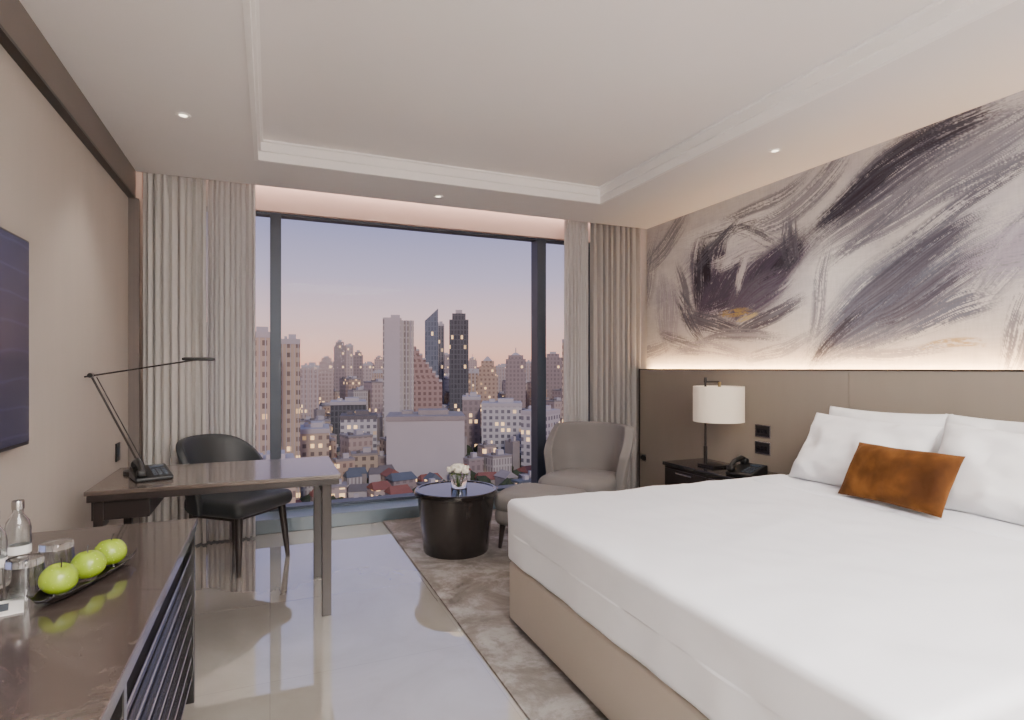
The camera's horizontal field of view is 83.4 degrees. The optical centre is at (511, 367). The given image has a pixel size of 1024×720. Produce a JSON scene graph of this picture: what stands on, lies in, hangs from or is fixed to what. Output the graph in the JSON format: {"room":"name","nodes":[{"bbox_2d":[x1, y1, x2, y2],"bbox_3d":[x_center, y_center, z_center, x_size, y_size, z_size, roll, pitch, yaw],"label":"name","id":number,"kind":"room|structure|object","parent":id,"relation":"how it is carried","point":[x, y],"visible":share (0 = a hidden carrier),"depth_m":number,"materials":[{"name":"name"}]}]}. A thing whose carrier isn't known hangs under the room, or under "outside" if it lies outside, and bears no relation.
{"room":"hotel room","nodes":[
{"label":"hotel room","id":0,"kind":"room"},
{"bbox_2d":[0,44,141,532],"bbox_3d":[-1.502,-0.240,0.887,0.200,3.200,8.400,0,0,-23],"label":"wall","id":1,"kind":"structure","parent":0,"point":[56,196],"depth_m":2.85,"materials":[{"name":"paint"}]},
{"bbox_2d":[0,227,28,452],"bbox_3d":[-1.685,-0.100,1.667,0.066,0.800,1.280,0,0,-23],"label":"television","id":2,"kind":"object","parent":1,"relation":"attached to","point":[14,250],"visible":1,"depth_m":2.13,"materials":[{"name":"black plastic"}]},
{"bbox_2d":[0,0,135,197],"bbox_3d":[-1.306,-1.340,0.725,0.035,0.200,7.550,0,0,-23],"label":"trim","id":3,"kind":"structure","parent":1,"relation":"attached to","point":[14,18],"depth_m":2.69,"materials":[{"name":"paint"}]},
{"bbox_2d":[115,442,119,461],"bbox_3d":[-2.625,0.560,3.832,0.012,0.120,0.100,0,0,-23],"label":"wall outlet","id":4,"kind":"object","parent":1,"relation":"attached to","point":[117,446],"visible":1,"depth_m":3.80,"materials":[{"name":"black plastic"}]},
{"bbox_2d":[128,198,139,523],"bbox_3d":[-2.739,0.068,4.169,0.065,2.585,0.050,0,0,-23],"label":"trim","id":5,"kind":"structure","parent":1,"relation":"attached to","point":[133,203],"depth_m":4.15,"materials":[{"name":"paint"}]},
{"bbox_2d":[206,491,499,539],"bbox_3d":[-0.834,1.302,5.410,4.540,0.115,0.380,0,0,-23],"label":"window sill","id":6,"kind":"structure","parent":1,"relation":"attached to","point":[374,512],"depth_m":4.99,"materials":[{"name":"stone"}]},
{"bbox_2d":[269,485,514,511],"bbox_3d":[-0.899,1.232,5.551,3.750,0.025,0.110,0,0,-23],"label":"rail","id":7,"kind":"object","parent":6,"relation":"on","point":[499,488],"visible":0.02,"depth_m":5.32,"materials":[{"name":"metal"}]},
{"bbox_2d":[270,212,280,511],"bbox_3d":[-2.084,-0.052,5.068,0.090,2.595,0.160,0,0,-23],"label":"mullion","id":8,"kind":"object","parent":7,"relation":"attached to","point":[275,218],"visible":0.67,"depth_m":5.00,"materials":[{"name":"metal"}]},
{"bbox_2d":[531,238,545,482],"bbox_3d":[0.280,-0.052,6.063,0.100,2.595,0.160,0,0,-23],"label":"mullion","id":9,"kind":"object","parent":7,"relation":"attached to","point":[538,247],"visible":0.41,"depth_m":6.00,"materials":[{"name":"metal"}]},
{"bbox_2d":[588,243,589,420],"bbox_3d":[0.801,-0.052,6.282,0.050,2.595,0.160,0,0,-23],"label":"curtain","id":10,"kind":"object","parent":7,"relation":"attached to","point":[588,243],"visible":0.02,"depth_m":6.21,"materials":[{"name":"fabric"}]},
{"bbox_2d":[142,172,589,242],"bbox_3d":[-0.900,-1.545,5.567,4.540,0.390,0.240,0,0,-23],"label":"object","id":11,"kind":"object","parent":1,"relation":"attached to","point":[268,199],"visible":0.21,"depth_m":5.38,"materials":[{"name":"paint"}]},
{"bbox_2d":[256,211,563,244],"bbox_3d":[-0.899,-1.340,5.551,3.750,0.020,0.110,0,0,-23],"label":"rail","id":12,"kind":"object","parent":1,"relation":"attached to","point":[258,213],"visible":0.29,"depth_m":5.48,"materials":[{"name":"metal"}]},
{"bbox_2d":[19,0,258,184],"bbox_3d":[-0.924,-1.590,0.886,0.863,0.300,7.550,0,0,-23],"label":"ceiling","id":13,"kind":"structure","parent":0,"point":[138,64],"depth_m":2.83,"materials":[{"name":"paint"}]},
{"bbox_2d":[175,112,190,118],"bbox_3d":[-1.870,-1.437,3.271,0.080,0.007,0.080,0,0,-23],"label":"recessed light","id":14,"kind":"object","parent":13,"relation":"attached to","point":[184,115],"visible":1,"depth_m":3.27,"materials":[{"name":"paint"}]},
{"bbox_2d":[142,198,142,522],"bbox_3d":[-2.812,0.005,4.762,0.390,2.710,0.240,0,0,-23],"label":"pier","id":15,"kind":"object","parent":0,"point":[142,198],"visible":0.07,"depth_m":4.58,"materials":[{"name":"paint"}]},
{"bbox_2d":[182,522,527,719],"bbox_3d":[0.698,1.460,1.769,4.940,0.200,8.320,0,0,-23],"label":"floor","id":16,"kind":"structure","parent":0,"point":[388,647],"depth_m":2.85,"materials":[{"name":"stone"}]},
{"bbox_2d":[0,518,197,719],"bbox_3d":[-1.131,0.990,1.124,0.663,0.740,2.450,0,0,-23],"label":"dresser","id":17,"kind":"object","parent":16,"relation":"on","point":[121,646],"visible":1,"depth_m":1.45,"materials":[{"name":"wood"}]},
{"bbox_2d":[0,525,7,588],"bbox_3d":[-1.463,0.510,1.619,0.065,0.217,0.065,0,0,-23],"label":"water bottle","id":18,"kind":"object","parent":17,"relation":"on","point":[3,536],"visible":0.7,"depth_m":1.62,"materials":[{"name":"clear glass"}]},
{"bbox_2d":[0,600,23,616],"bbox_3d":[-1.337,0.617,1.452,0.160,0.004,0.120,0,0,-40],"label":"menu card","id":19,"kind":"object","parent":17,"relation":"on","point":[7,608],"visible":0.8,"depth_m":1.48,"materials":[{"name":"paper"}]},
{"bbox_2d":[0,603,8,611],"bbox_3d":[-1.337,0.616,1.452,0.100,0.001,0.060,0,0,-40],"label":"print","id":20,"kind":"object","parent":19,"relation":"on","point":[4,607],"depth_m":1.48,"materials":[{"name":"paper"}]},
{"bbox_2d":[4,499,31,557],"bbox_3d":[-1.499,0.510,1.745,0.065,0.217,0.065,0,0,-23],"label":"water bottle","id":21,"kind":"object","parent":17,"relation":"on","point":[18,528],"visible":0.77,"depth_m":1.73,"materials":[{"name":"clear glass"}]},
{"bbox_2d":[2,553,44,600],"bbox_3d":[-1.325,0.568,1.563,0.092,0.104,0.092,0,0,-23],"label":"drinking glass","id":22,"kind":"object","parent":17,"relation":"on","point":[21,573],"visible":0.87,"depth_m":1.53,"materials":[{"name":"clear glass"}]},
{"bbox_2d":[38,538,74,568],"bbox_3d":[-1.354,0.568,1.709,0.092,0.104,0.092,0,0,-23],"label":"drinking glass","id":23,"kind":"object","parent":17,"relation":"on","point":[52,550],"visible":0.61,"depth_m":1.68,"materials":[{"name":"clear glass"}]},
{"bbox_2d":[26,548,137,603],"bbox_3d":[-1.227,0.599,1.665,0.119,0.035,0.380,0,0,-5],"label":"fruit tray","id":24,"kind":"object","parent":17,"relation":"on","point":[39,597],"visible":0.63,"depth_m":1.56,"materials":[{"name":"black paint"}]},
{"bbox_2d":[38,558,78,594],"bbox_3d":[-1.224,0.560,1.552,0.088,0.094,0.088,0,0,-1],"label":"apple","id":25,"kind":"object","parent":24,"relation":"on","point":[57,578],"visible":0.99,"depth_m":1.53,"materials":[{"name":"green food"}]},
{"bbox_2d":[70,545,106,578],"bbox_3d":[-1.226,0.559,1.664,0.088,0.092,0.088,0,0,4],"label":"apple","id":26,"kind":"object","parent":24,"relation":"on","point":[89,563],"visible":0.88,"depth_m":1.64,"materials":[{"name":"green food"}]},
{"bbox_2d":[94,533,126,564],"bbox_3d":[-1.242,0.560,1.777,0.088,0.093,0.088,0,0,-2],"label":"apple","id":27,"kind":"object","parent":24,"relation":"on","point":[115,550],"visible":0.79,"depth_m":1.75,"materials":[{"name":"green food"}]},
{"bbox_2d":[84,456,340,616],"bbox_3d":[-1.619,0.973,3.268,1.170,0.775,0.720,0,0,-23],"label":"desk","id":28,"kind":"object","parent":16,"relation":"on","point":[117,496],"visible":0.8,"depth_m":3.10,"materials":[{"name":"brown wood"}]},
{"bbox_2d":[84,357,215,475],"bbox_3d":[-2.021,0.262,3.229,0.631,0.647,0.176,0,0,-23],"label":"desk lamp","id":29,"kind":"object","parent":28,"relation":"on","point":[186,359],"depth_m":3.18,"materials":[{"name":"black metal"}]},
{"bbox_2d":[129,458,173,482],"bbox_3d":[-1.912,0.530,3.047,0.171,0.110,0.196,0,0,-43],"label":"desk telephone","id":30,"kind":"object","parent":28,"relation":"on","point":[138,472],"depth_m":3.01,"materials":[{"name":"black plastic"}]},
{"bbox_2d":[176,434,291,577],"bbox_3d":[-1.981,0.922,4.050,0.654,0.880,0.662,0,0,19],"label":"desk chair","id":31,"kind":"object","parent":16,"relation":"on","point":[234,507],"visible":0.74,"depth_m":3.98,"materials":[{"name":"leather"}]},
{"bbox_2d":[383,509,608,719],"bbox_3d":[1.594,1.354,2.038,2.680,0.012,7.720,0,0,-23],"label":"carpet","id":32,"kind":"object","parent":16,"relation":"on","point":[475,591],"visible":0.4,"depth_m":3.03,"materials":[{"name":"beige carpet"}]},
{"bbox_2d":[414,480,497,559],"bbox_3d":[-0.415,1.120,4.274,0.616,0.456,0.616,0,0,-23],"label":"side table","id":33,"kind":"object","parent":32,"relation":"on","point":[455,523],"visible":0.94,"depth_m":4.05,"materials":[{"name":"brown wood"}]},
{"bbox_2d":[447,463,468,488],"bbox_3d":[-0.398,0.810,4.323,0.180,0.177,0.178,0,0,-23],"label":"vase","id":34,"kind":"object","parent":33,"relation":"on","point":[458,481],"visible":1,"depth_m":4.28,"materials":[{"name":"clear glass"}]},
{"bbox_2d":[494,483,585,547],"bbox_3d":[0.227,1.138,4.360,0.678,0.422,0.568,0,0,30],"label":"ottoman","id":35,"kind":"object","parent":32,"relation":"on","point":[524,490],"visible":0.28,"depth_m":4.30,"materials":[{"name":"fabric"}]},
{"bbox_2d":[494,483,585,511],"bbox_3d":[0.227,1.000,4.360,0.672,0.147,0.562,0,0,30],"label":"cushion","id":36,"kind":"object","parent":35,"relation":"on","point":[524,490],"depth_m":4.31,"materials":[{"name":"fabric"}]},
{"bbox_2d":[538,421,633,491],"bbox_3d":[0.636,0.924,5.032,0.818,0.850,0.814,0,0,30],"label":"armchair","id":37,"kind":"object","parent":32,"relation":"on","point":[588,456],"visible":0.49,"depth_m":5.20,"materials":[{"name":"fabric"}]},
{"bbox_2d":[538,468,615,491],"bbox_3d":[0.594,0.986,4.959,0.608,0.160,0.643,0,0,30],"label":"seat cushion","id":38,"kind":"object","parent":37,"relation":"on","point":[587,479],"depth_m":4.78,"materials":[{"name":"fabric"}]},
{"bbox_2d":[662,458,778,484],"bbox_3d":[1.675,1.067,4.448,0.455,0.563,1.060,0,0,-23],"label":"nightstand","id":39,"kind":"object","parent":32,"relation":"on","point":[686,471],"visible":0.24,"depth_m":4.59,"materials":[{"name":"brown wood"}]},
{"bbox_2d":[693,377,744,468],"bbox_3d":[1.644,0.430,4.576,0.390,0.710,0.390,0,0,-23],"label":"table lamp","id":40,"kind":"object","parent":39,"relation":"on","point":[719,404],"visible":0.95,"depth_m":4.42,"materials":[{"name":"fabric"}]},
{"bbox_2d":[725,455,767,477],"bbox_3d":[1.719,0.718,4.217,0.237,0.133,0.207,0,0,-38],"label":"telephone","id":41,"kind":"object","parent":39,"relation":"on","point":[744,469],"visible":0.98,"depth_m":4.20,"materials":[{"name":"black plastic"}]},
{"bbox_2d":[507,474,1023,719],"bbox_3d":[1.455,1.011,2.522,2.357,0.674,2.114,0,0,-23],"label":"bed","id":42,"kind":"object","parent":32,"relation":"on","point":[778,596],"visible":0.88,"depth_m":1.93,"materials":[{"name":"white fabric"}]},
{"bbox_2d":[788,413,942,486],"bbox_3d":[1.983,0.495,3.297,0.347,0.421,0.777,0,0,-23],"label":"pillow","id":43,"kind":"object","parent":42,"relation":"on","point":[826,455],"visible":0.63,"depth_m":3.29,"materials":[{"name":"fabric"}]},
{"bbox_2d":[829,406,952,452],"bbox_3d":[2.174,0.469,3.410,0.258,0.443,0.740,0,0,-23],"label":"pillow","id":44,"kind":"object","parent":42,"relation":"on","point":[937,420],"visible":0.2,"depth_m":3.26,"materials":[{"name":"fabric"}]},
{"bbox_2d":[838,442,965,517],"bbox_3d":[1.899,0.535,2.839,0.225,0.277,0.550,0,0,-23],"label":"throw cushion","id":45,"kind":"object","parent":42,"relation":"on","point":[920,481],"visible":1,"depth_m":2.74,"materials":[{"name":"orange fabric"}]},
{"bbox_2d":[938,423,1023,525],"bbox_3d":[2.286,0.496,2.589,0.334,0.419,0.771,0,0,-23],"label":"pillow","id":46,"kind":"object","parent":42,"relation":"on","point":[989,482],"visible":0.7,"depth_m":2.63,"materials":[{"name":"fabric"}]},
{"bbox_2d":[944,414,1023,433],"bbox_3d":[2.453,0.470,2.768,0.276,0.443,0.740,0,0,-23],"label":"pillow","id":47,"kind":"object","parent":42,"relation":"on","point":[1008,426],"visible":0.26,"depth_m":2.90,"materials":[{"name":"fabric"}]},
{"bbox_2d":[288,484,517,503],"bbox_3d":[-0.927,1.395,5.631,4.540,0.330,0.100,0,0,-23],"label":"raised edge","id":48,"kind":"object","parent":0,"point":[511,484],"visible":0.02,"depth_m":5.50,"materials":[{"name":"metal"}]},
{"bbox_2d":[258,161,596,219],"bbox_3d":[-0.610,-1.590,4.778,2.737,0.300,0.620,0,0,-23],"label":"ceiling","id":49,"kind":"structure","parent":0,"point":[270,174],"depth_m":4.69,"materials":[{"name":"paint"}]},
{"bbox_2d":[259,0,936,186],"bbox_3d":[0.644,-1.590,1.899,4.540,0.300,8.200,0,0,-23],"label":"ceiling","id":50,"kind":"structure","parent":0,"point":[586,92],"depth_m":3.04,"materials":[{"name":"paint"}]},
{"bbox_2d":[143,172,206,544],"bbox_3d":[-2.548,-0.141,4.352,0.420,2.978,0.076,0,0,-23],"label":"curtain","id":51,"kind":"object","parent":50,"relation":"hanging from","point":[174,207],"visible":0.68,"depth_m":4.35,"materials":[{"name":"white fabric"}]},
{"bbox_2d":[207,179,255,540],"bbox_3d":[-2.208,-0.142,4.531,0.343,2.975,0.046,0,0,-23],"label":"sheer curtain","id":52,"kind":"object","parent":50,"relation":"hanging from","point":[231,206],"visible":0.7,"depth_m":4.52,"materials":[{"name":"white fabric"}]},
{"bbox_2d":[564,220,587,421],"bbox_3d":[0.645,-0.142,5.751,0.272,2.975,0.049,0,0,-23],"label":"sheer curtain","id":53,"kind":"object","parent":50,"relation":"hanging from","point":[575,232],"visible":0.59,"depth_m":5.74,"materials":[{"name":"white fabric"}]},
{"bbox_2d":[590,223,640,489],"bbox_3d":[1.061,-0.142,5.891,0.602,2.975,0.082,0,0,-23],"label":"curtain","id":54,"kind":"object","parent":50,"relation":"hanging from","point":[615,251],"visible":0.73,"depth_m":5.88,"materials":[{"name":"white fabric"}]},
{"bbox_2d":[242,0,1016,204],"bbox_3d":[0.700,-1.504,1.667,2.781,0.143,6.174,0,0,-23],"label":"crown molding","id":55,"kind":"structure","parent":50,"relation":"attached to","point":[940,18],"depth_m":3.59,"materials":[{"name":"paint"}]},
{"bbox_2d":[641,228,646,368],"bbox_3d":[2.869,-0.240,2.726,0.196,3.200,8.400,0,0,-23],"label":"wall","id":56,"kind":"structure","parent":0,"point":[643,231],"depth_m":6.02,"materials":[{"name":"paint"}]},
{"bbox_2d":[639,369,1023,487],"bbox_3d":[2.804,0.678,2.482,0.101,1.340,7.500,0,0,-23],"label":"headboard","id":57,"kind":"object","parent":56,"relation":"attached to","point":[789,401],"visible":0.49,"depth_m":4.23,"materials":[{"name":"leather"}]},
{"bbox_2d":[640,454,645,461],"bbox_3d":[1.333,0.910,5.834,0.014,0.070,0.094,0,0,-23],"label":"power outlet","id":58,"kind":"object","parent":57,"relation":"attached to","point":[643,456],"visible":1,"depth_m":5.83,"materials":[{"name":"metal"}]},
{"bbox_2d":[755,424,770,438],"bbox_3d":[1.927,0.485,4.424,0.014,0.100,0.150,0,0,-23],"label":"switch plate","id":59,"kind":"object","parent":57,"relation":"attached to","point":[764,431],"visible":1,"depth_m":4.41,"materials":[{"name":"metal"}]},
{"bbox_2d":[755,440,770,455],"bbox_3d":[1.927,0.615,4.424,0.014,0.100,0.150,0,0,-23],"label":"switch plate","id":60,"kind":"object","parent":57,"relation":"attached to","point":[761,447],"visible":1,"depth_m":4.41,"materials":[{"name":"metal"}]},
{"bbox_2d":[568,0,1023,228],"bbox_3d":[2.429,-1.590,2.297,0.940,0.300,7.550,0,0,-23],"label":"ceiling","id":61,"kind":"structure","parent":0,"point":[981,62],"depth_m":3.35,"materials":[{"name":"paint"}]},
{"bbox_2d":[769,148,781,152],"bbox_3d":[1.741,-1.437,3.803,0.080,0.007,0.080,0,0,-23],"label":"recessed light","id":62,"kind":"object","parent":61,"relation":"attached to","point":[775,150],"visible":1,"depth_m":3.80,"materials":[{"name":"paint"}]},
{"bbox_2d":[647,90,1023,369],"bbox_3d":[2.862,-0.665,2.479,0.001,1.550,7.550,0,0,-23],"label":"wall","id":63,"kind":"structure","parent":0,"point":[905,251],"depth_m":3.76,"materials":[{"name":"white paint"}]},
{"label":"outside","id":64,"kind":"structure","parent":0,"visible":0},
{"label":"ground","id":65,"kind":"structure","parent":64,"visible":0},
{"bbox_2d":[255,326,269,454],"bbox_3d":[-80.059,17.722,182.166,8.796,61.275,18.396,0,0,-24],"label":"skyscraper","id":66,"kind":"structure","parent":65,"relation":"on","point":[262,336],"depth_m":174.40,"materials":[{"name":"beige concrete"}]},
{"bbox_2d":[259,450,295,503],"bbox_3d":[-61.809,35.007,147.579,11.221,26.706,20.400,0,0,-23],"label":"building","id":67,"kind":"structure","parent":65,"relation":"on","point":[283,455],"depth_m":144.90,"materials":[{"name":"beige concrete"}]},
{"bbox_2d":[281,334,299,499],"bbox_3d":[-79.109,18.253,205.285,6.356,60.213,20.400,0,0,-21],"label":"skyscraper","id":68,"kind":"structure","parent":65,"relation":"on","point":[290,348],"depth_m":196.08,"materials":[{"name":"beige concrete"}]},
{"bbox_2d":[301,362,319,418],"bbox_3d":[-140.507,22.210,400.670,11.964,52.299,9.771,0,0,-19],"label":"skyscraper","id":69,"kind":"structure","parent":65,"relation":"on","point":[309,373],"depth_m":396.09,"materials":[{"name":"grey concrete"}]},
{"bbox_2d":[300,421,329,457],"bbox_3d":[-81.494,35.264,236.345,11.966,26.192,20.400,0,0,-19],"label":"building","id":70,"kind":"structure","parent":65,"relation":"on","point":[314,437],"depth_m":227.35,"materials":[{"name":"beige concrete"}]},
{"bbox_2d":[319,356,333,403],"bbox_3d":[-161.002,18.990,499.223,11.799,58.740,9.793,0,0,-18],"label":"skyscraper","id":71,"kind":"structure","parent":65,"relation":"on","point":[326,370],"depth_m":494.88,"materials":[{"name":"grey concrete"}]},
{"bbox_2d":[334,340,345,390],"bbox_3d":[-173.436,9.924,579.018,11.520,76.872,9.561,0,0,-17],"label":"skyscraper","id":72,"kind":"structure","parent":65,"relation":"on","point":[339,349],"depth_m":574.63,"materials":[{"name":"grey concrete"}]},
{"bbox_2d":[330,397,366,444],"bbox_3d":[-97.652,32.977,343.385,20.274,30.766,24.480,0,0,-16],"label":"building","id":73,"kind":"structure","parent":65,"relation":"on","point":[338,406],"depth_m":330.79,"materials":[{"name":"grey concrete"}]},
{"bbox_2d":[345,343,352,377],"bbox_3d":[-186.447,10.116,657.805,9.685,76.487,7.909,0,0,-16],"label":"skyscraper","id":74,"kind":"structure","parent":65,"relation":"on","point":[349,347],"depth_m":654.32,"materials":[{"name":"grey concrete"}]},
{"bbox_2d":[353,350,362,385],"bbox_3d":[-166.372,14.526,622.005,10.053,67.668,8.344,0,0,-15],"label":"skyscraper","id":75,"kind":"structure","parent":65,"relation":"on","point":[358,357],"depth_m":618.29,"materials":[{"name":"grey concrete"}]},
{"bbox_2d":[340,410,376,449],"bbox_3d":[-75.720,34.647,284.082,17.256,27.426,18.360,0,0,-15],"label":"building","id":76,"kind":"structure","parent":65,"relation":"on","point":[363,420],"depth_m":276.31,"materials":[{"name":"grey concrete"}]},
{"bbox_2d":[363,361,372,385],"bbox_3d":[-137.023,21.011,546.529,8.973,54.697,7.328,0,0,-14],"label":"skyscraper","id":77,"kind":"structure","parent":65,"relation":"on","point":[367,367],"depth_m":543.25,"materials":[{"name":"grey concrete"}]},
{"bbox_2d":[373,370,382,379],"bbox_3d":[-136.754,24.986,588.839,11.750,46.749,9.596,0,0,-13],"label":"skyscraper","id":78,"kind":"structure","parent":65,"relation":"on","point":[378,374],"depth_m":584.25,"materials":[{"name":"beige concrete"}]},
{"bbox_2d":[374,355,382,370],"bbox_3d":[-204.062,14.595,882.149,14.137,67.530,11.734,0,0,-13],"label":"skyscraper","id":79,"kind":"structure","parent":65,"relation":"on","point":[378,362],"depth_m":876.84,"materials":[{"name":"grey concrete"}]},
{"bbox_2d":[383,315,413,436],"bbox_3d":[-60.166,10.332,304.564,15.712,76.056,23.100,0,0,-11],"label":"skyscraper","id":80,"kind":"structure","parent":65,"relation":"on","point":[398,334],"depth_m":293.13,"materials":[{"name":"grey concrete"}]},
{"bbox_2d":[299,436,521,501],"bbox_3d":[-19.594,44.452,270.397,242.640,10.647,328.346,0,0,-23],"label":"trees","id":81,"kind":"object","parent":65,"relation":"on","point":[507,481],"visible":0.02,"depth_m":219.25,"materials":[{"name":"green plant"}]},
{"bbox_2d":[386,408,464,479],"bbox_3d":[-36.763,32.994,245.260,31.842,30.732,26.520,0,0,-9],"label":"building","id":82,"kind":"structure","parent":65,"relation":"on","point":[424,441],"depth_m":232.57,"materials":[{"name":"grey concrete"}]},
{"bbox_2d":[414,346,441,411],"bbox_3d":[-50.540,17.867,343.300,16.960,60.985,24.000,0,0,-8],"label":"skyscraper","id":83,"kind":"structure","parent":65,"relation":"on","point":[427,385],"depth_m":332.00,"materials":[{"name":"pink concrete"}]},
{"bbox_2d":[296,367,561,502],"bbox_3d":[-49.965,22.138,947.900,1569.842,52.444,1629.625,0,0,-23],"label":"city buildings","id":84,"kind":"structure","parent":65,"relation":"on","point":[355,459],"depth_m":242.13,"materials":[{"name":"grey concrete"}]},
{"bbox_2d":[425,309,437,374],"bbox_3d":[-60.198,2.082,429.707,9.757,92.556,7.805,0,0,-8],"label":"skyscraper","id":85,"kind":"structure","parent":65,"relation":"on","point":[431,323],"depth_m":425.98,"materials":[{"name":"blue glass"}]},
{"bbox_2d":[438,321,443,403],"bbox_3d":[-58.613,5.217,468.920,6.694,86.286,5.467,0,0,-7],"label":"skyscraper","id":86,"kind":"structure","parent":65,"relation":"on","point":[440,323],"depth_m":466.48,"materials":[{"name":"concrete"}]},
{"bbox_2d":[444,353,448,372],"bbox_3d":[-104.468,12.138,899.489,14.420,72.444,11.777,0,0,-7],"label":"skyscraper","id":87,"kind":"structure","parent":65,"relation":"on","point":[446,355],"depth_m":894.14,"materials":[{"name":"grey concrete"}]},
{"bbox_2d":[449,310,468,410],"bbox_3d":[-37.242,3.868,403.392,13.266,88.984,11.011,0,0,-5],"label":"skyscraper","id":88,"kind":"structure","parent":65,"relation":"on","point":[458,325],"depth_m":398.23,"materials":[{"name":"concrete"}]},
{"bbox_2d":[462,392,480,451],"bbox_3d":[-23.162,31.153,329.186,10.255,34.415,20.400,0,0,-4],"label":"building","id":89,"kind":"structure","parent":65,"relation":"on","point":[471,404],"depth_m":319.28,"materials":[{"name":"grey concrete"}]},
{"bbox_2d":[469,354,476,368],"bbox_3d":[-61.989,13.258,903.531,14.138,70.204,11.310,0,0,-4],"label":"skyscraper","id":90,"kind":"structure","parent":65,"relation":"on","point":[472,361],"depth_m":898.07,"materials":[{"name":"concrete"}]},
{"bbox_2d":[469,369,478,394],"bbox_3d":[-31.770,24.609,494.673,14.830,47.502,12.112,0,0,-4],"label":"skyscraper","id":91,"kind":"structure","parent":65,"relation":"on","point":[473,375],"depth_m":488.87,"materials":[{"name":"beige concrete"}]},
{"bbox_2d":[478,356,497,426],"bbox_3d":[-18.017,19.863,425.484,14.662,56.994,11.730,0,0,-2],"label":"skyscraper","id":92,"kind":"structure","parent":65,"relation":"on","point":[487,377],"depth_m":419.79,"materials":[{"name":"concrete"}]},
{"bbox_2d":[496,363,505,392],"bbox_3d":[-9.611,21.971,564.893,12.961,52.779,10.585,0,0,-1],"label":"skyscraper","id":93,"kind":"structure","parent":65,"relation":"on","point":[500,369],"depth_m":559.95,"materials":[{"name":"grey concrete"}]},
{"bbox_2d":[481,398,521,455],"bbox_3d":[-5.383,32.120,300.952,20.659,32.479,22.440,0,0,-1],"label":"building","id":94,"kind":"structure","parent":65,"relation":"on","point":[501,419],"depth_m":289.93,"materials":[{"name":"grey concrete"}]},
{"bbox_2d":[506,348,525,407],"bbox_3d":[3.055,15.938,466.414,16.059,64.844,12.847,0,0,0],"label":"skyscraper","id":95,"kind":"structure","parent":65,"relation":"on","point":[515,363],"depth_m":460.04,"materials":[{"name":"concrete"}]},
{"bbox_2d":[526,360,530,381],"bbox_3d":[18.565,20.258,525.002,13.887,56.205,11.341,0,0,2],"label":"skyscraper","id":96,"kind":"structure","parent":65,"relation":"on","point":[528,362],"depth_m":519.76,"materials":[{"name":"grey concrete"}]},
{"bbox_2d":[521,405,559,466],"bbox_3d":[12.942,32.566,257.675,12.109,31.588,16.320,0,0,27],"label":"building","id":97,"kind":"structure","parent":65,"relation":"on","point":[552,415],"depth_m":252.26,"materials":[{"name":"grey concrete"}]},
{"bbox_2d":[546,352,561,399],"bbox_3d":[34.525,17.294,484.578,15.081,62.131,12.517,0,0,4],"label":"skyscraper","id":98,"kind":"structure","parent":65,"relation":"on","point":[553,361],"depth_m":478.71,"materials":[{"name":"concrete"}]},
{"bbox_2d":[562,339,563,421],"bbox_3d":[32.228,15.735,302.800,11.751,65.250,9.597,0,0,6],"label":"skyscraper","id":99,"kind":"structure","parent":65,"relation":"on","point":[562,339],"depth_m":298.84,"materials":[{"name":"grey concrete"}]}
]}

